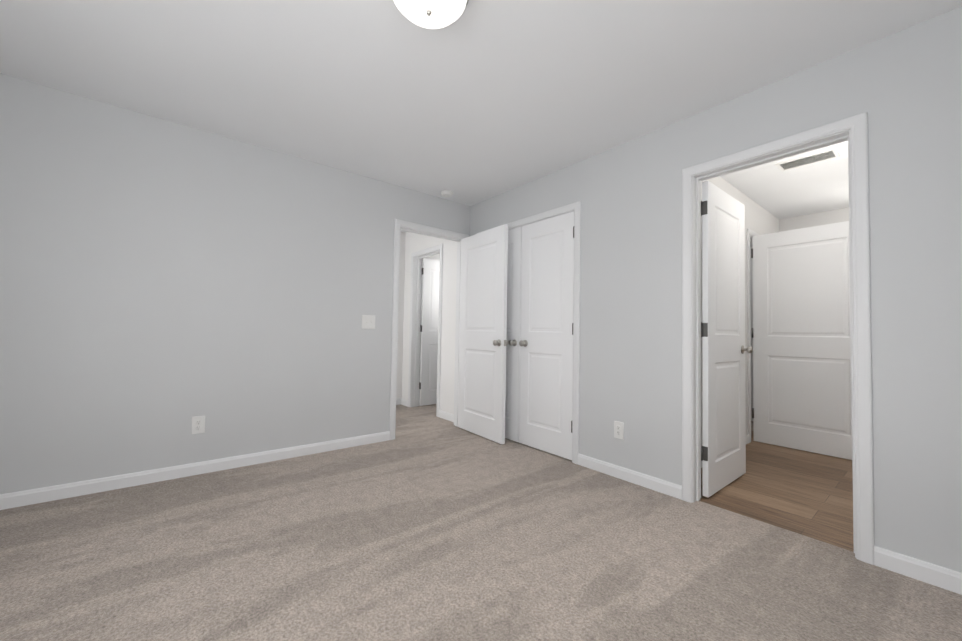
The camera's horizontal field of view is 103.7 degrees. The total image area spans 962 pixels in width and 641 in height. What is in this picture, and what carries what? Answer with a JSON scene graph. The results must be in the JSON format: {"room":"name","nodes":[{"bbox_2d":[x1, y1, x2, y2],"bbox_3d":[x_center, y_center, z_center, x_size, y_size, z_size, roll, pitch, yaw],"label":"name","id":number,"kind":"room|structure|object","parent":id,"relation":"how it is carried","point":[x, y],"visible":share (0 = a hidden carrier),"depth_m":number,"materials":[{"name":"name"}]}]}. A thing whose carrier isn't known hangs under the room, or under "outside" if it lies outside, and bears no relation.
{"room":"empty bedroom","nodes":[
{"label":"empty bedroom","id":0,"kind":"room"},
{"bbox_2d":[0,73,469,493],"bbox_3d":[-1.658,-0.123,3.027,3.820,2.440,0.120,2,-2,-39],"label":"wall","id":1,"kind":"structure","parent":0,"point":[163,282],"depth_m":2.59,"materials":[{"name":"paint"}]},
{"bbox_2d":[0,431,389,509],"bbox_3d":[-1.932,1.041,2.696,2.756,0.083,0.014,2,-2,-39],"label":"baseboard","id":2,"kind":"structure","parent":1,"relation":"attached to","point":[57,492],"depth_m":2.55,"materials":[{"name":"paint"}]},
{"bbox_2d":[191,416,204,433],"bbox_3d":[-1.990,0.735,2.659,0.076,0.122,0.008,2,-2,-39],"label":"outlet","id":3,"kind":"object","parent":1,"relation":"attached to","point":[198,424],"visible":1,"depth_m":2.66,"materials":[{"name":"white plastic"}]},
{"bbox_2d":[361,315,374,328],"bbox_3d":[-1.025,0.014,3.451,0.128,0.124,0.017,2,-2,-39],"label":"switch plate","id":4,"kind":"object","parent":1,"relation":"attached to","point":[368,321],"visible":1,"depth_m":3.45,"materials":[{"name":"white plastic"}]},
{"bbox_2d":[389,219,468,439],"bbox_3d":[-0.537,0.090,3.925,0.893,2.110,0.137,2,-2,-39],"label":"door frame","id":5,"kind":"structure","parent":1,"relation":"attached to","point":[398,223],"depth_m":3.66,"materials":[{"name":"paint"}]},
{"bbox_2d":[396,232,439,398],"bbox_3d":[-1.758,-0.065,4.905,6.040,2.440,0.120,2,-2,-39],"label":"wall","id":6,"kind":"structure","parent":0,"point":[401,314],"depth_m":5.34,"materials":[{"name":"paint"}]},
{"bbox_2d":[396,398,402,404],"bbox_3d":[-2.550,1.077,4.154,3.700,0.083,0.014,2,-2,-39],"label":"baseboard","id":7,"kind":"structure","parent":6,"relation":"attached to","point":[399,401],"depth_m":5.28,"materials":[{"name":"paint"}]},
{"bbox_2d":[0,404,961,640],"bbox_3d":[0.240,1.164,3.131,6.980,0.060,6.360,2,-2,-39],"label":"floor carpet","id":8,"kind":"object","parent":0,"point":[426,524],"visible":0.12,"depth_m":1.68,"materials":[{"name":"beige carpet"}]},
{"bbox_2d":[0,0,961,232],"bbox_3d":[0.283,-1.344,3.211,6.980,0.080,6.360,2,-2,-39],"label":"ceiling","id":9,"kind":"structure","parent":0,"point":[476,101],"depth_m":2.04,"materials":[{"name":"paint"}]},
{"bbox_2d":[394,0,468,28],"bbox_3d":[-0.210,-1.300,1.531,0.336,0.131,0.336,2,-2,-39],"label":"ceiling light","id":10,"kind":"object","parent":9,"relation":"in","point":[433,14],"visible":1,"depth_m":1.54,"materials":[{"name":"white glass"}]},
{"bbox_2d":[441,190,452,196],"bbox_3d":[-0.345,-1.277,3.820,0.124,0.037,0.124,2,-2,-39],"label":"smoke detector","id":11,"kind":"object","parent":9,"relation":"attached to","point":[446,193],"visible":0.98,"depth_m":3.78,"materials":[{"name":"white plastic"}]},
{"bbox_2d":[775,148,839,171],"bbox_3d":[2.584,-1.267,2.994,0.200,0.008,0.360,2,-2,-39],"label":"ceiling vent","id":12,"kind":"object","parent":9,"relation":"in","point":[829,154],"visible":1,"depth_m":2.98,"materials":[{"name":"white metal"}]},
{"bbox_2d":[402,6,961,572],"bbox_3d":[0.759,-0.076,3.176,0.120,2.440,5.740,2,-2,-39],"label":"wall","id":13,"kind":"structure","parent":0,"point":[902,88],"depth_m":1.86,"materials":[{"name":"paint"}]},
{"bbox_2d":[419,280,421,381],"bbox_3d":[-0.627,0.122,4.978,0.017,2.110,0.778,2,-2,-39],"label":"hall door","id":14,"kind":"structure","parent":13,"relation":"in","point":[420,324],"depth_m":5.23,"materials":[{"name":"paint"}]},
{"bbox_2d":[408,244,442,416],"bbox_3d":[-0.687,0.119,4.930,0.137,2.110,0.778,2,-2,-39],"label":"door frame","id":15,"kind":"structure","parent":13,"relation":"attached to","point":[416,332],"depth_m":5.16,"materials":[{"name":"paint"}]},
{"bbox_2d":[419,258,439,405],"bbox_3d":[-0.572,0.165,5.413,0.656,2.030,0.167,2,-2,-39],"label":"hall door","id":16,"kind":"structure","parent":13,"relation":"in","point":[429,334],"depth_m":5.27,"materials":[{"name":"paint"}]},
{"bbox_2d":[439,410,453,421],"bbox_3d":[-0.373,1.122,4.393,0.021,0.083,0.410,2,-2,-39],"label":"baseboard","id":17,"kind":"structure","parent":13,"relation":"attached to","point":[442,414],"depth_m":4.42,"materials":[{"name":"paint"}]},
{"bbox_2d":[458,224,508,443],"bbox_3d":[-0.002,0.123,3.801,0.167,2.030,0.771,2,-2,-36],"label":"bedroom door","id":18,"kind":"structure","parent":13,"relation":"in","point":[483,342],"depth_m":3.73,"materials":[{"name":"paint"}]},
{"bbox_2d":[505,227,521,441],"bbox_3d":[0.160,0.126,3.780,0.101,2.030,0.615,2,-2,-39],"label":"closet door","id":19,"kind":"structure","parent":13,"relation":"in","point":[513,337],"depth_m":3.62,"materials":[{"name":"paint"}]},
{"bbox_2d":[477,201,580,463],"bbox_3d":[0.362,0.094,3.546,0.017,2.110,1.348,2,-2,-39],"label":"trim","id":20,"kind":"structure","parent":13,"relation":"attached to","point":[576,207],"depth_m":3.05,"materials":[{"name":"paint"}]},
{"bbox_2d":[508,210,573,229],"bbox_3d":[0.415,0.118,3.589,0.120,2.065,1.258,2,-2,-39],"label":"door frame","id":21,"kind":"structure","parent":13,"relation":"attached to","point":[541,220],"depth_m":3.39,"materials":[{"name":"paint"}]},
{"bbox_2d":[519,211,573,459],"bbox_3d":[0.550,0.117,3.300,0.101,2.030,0.615,2,-2,-39],"label":"closet door","id":22,"kind":"structure","parent":13,"relation":"in","point":[546,345],"depth_m":3.29,"materials":[{"name":"paint"}]},
{"bbox_2d":[614,421,623,439],"bbox_3d":[0.998,0.795,2.736,0.008,0.122,0.076,2,-2,-39],"label":"outlet","id":23,"kind":"object","parent":13,"relation":"attached to","point":[618,430],"visible":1,"depth_m":2.73,"materials":[{"name":"white plastic"}]},
{"bbox_2d":[578,454,681,499],"bbox_3d":[1.020,1.092,2.688,0.014,0.083,0.787,2,-2,-39],"label":"baseboard","id":24,"kind":"structure","parent":13,"relation":"attached to","point":[656,484],"depth_m":2.63,"materials":[{"name":"paint"}]},
{"bbox_2d":[701,181,752,497],"bbox_3d":[1.717,0.117,2.654,0.721,2.030,0.167,2,-2,-39],"label":"bathroom door","id":25,"kind":"structure","parent":13,"relation":"in","point":[723,446],"depth_m":2.58,"materials":[{"name":"paint"}]},
{"bbox_2d":[682,112,873,564],"bbox_3d":[1.598,0.070,2.125,0.137,2.110,0.843,2,-2,-39],"label":"door frame","id":26,"kind":"structure","parent":13,"relation":"attached to","point":[856,126],"depth_m":1.88,"materials":[{"name":"paint"}]},
{"bbox_2d":[874,546,961,594],"bbox_3d":[2.106,1.069,1.355,0.014,0.083,0.966,2,-2,-39],"label":"baseboard","id":27,"kind":"structure","parent":13,"relation":"attached to","point":[931,573],"depth_m":1.62,"materials":[{"name":"paint"}]},
{"bbox_2d":[701,176,778,444],"bbox_3d":[2.373,-0.035,3.600,2.920,2.440,0.120,2,-2,-39],"label":"wall","id":28,"kind":"structure","parent":0,"point":[759,220],"depth_m":3.73,"materials":[{"name":"paint"}]},
{"bbox_2d":[701,434,749,467],"bbox_3d":[1.940,1.122,3.141,1.746,0.083,0.014,2,-2,-39],"label":"baseboard","id":29,"kind":"structure","parent":28,"relation":"attached to","point":[747,438],"depth_m":3.62,"materials":[{"name":"paint"}]},
{"bbox_2d":[747,229,758,442],"bbox_3d":[3.001,0.155,4.020,0.943,2.110,0.017,2,-2,-39],"label":"door frame","id":30,"kind":"structure","parent":28,"relation":"attached to","point":[751,233],"depth_m":3.73,"materials":[{"name":"paint"}]},
{"bbox_2d":[751,221,851,459],"bbox_3d":[2.967,0.164,3.449,0.167,2.030,0.821,2,-2,-39],"label":"bathroom door","id":31,"kind":"structure","parent":28,"relation":"in","point":[801,337],"depth_m":3.45,"materials":[{"name":"paint"}]},
{"bbox_2d":[699,430,853,551],"bbox_3d":[3.044,1.201,2.758,3.100,0.060,2.240,2,-2,-39],"label":"floor","id":32,"kind":"structure","parent":0,"point":[806,493],"depth_m":2.50,"materials":[{"name":"brown wood"}]},
{"bbox_2d":[750,207,848,420],"bbox_3d":[3.770,0.011,4.292,0.120,2.440,2.970,2,-2,-39],"label":"wall","id":33,"kind":"structure","parent":0,"point":[819,218],"depth_m":4.36,"materials":[{"name":"paint"}]}
]}

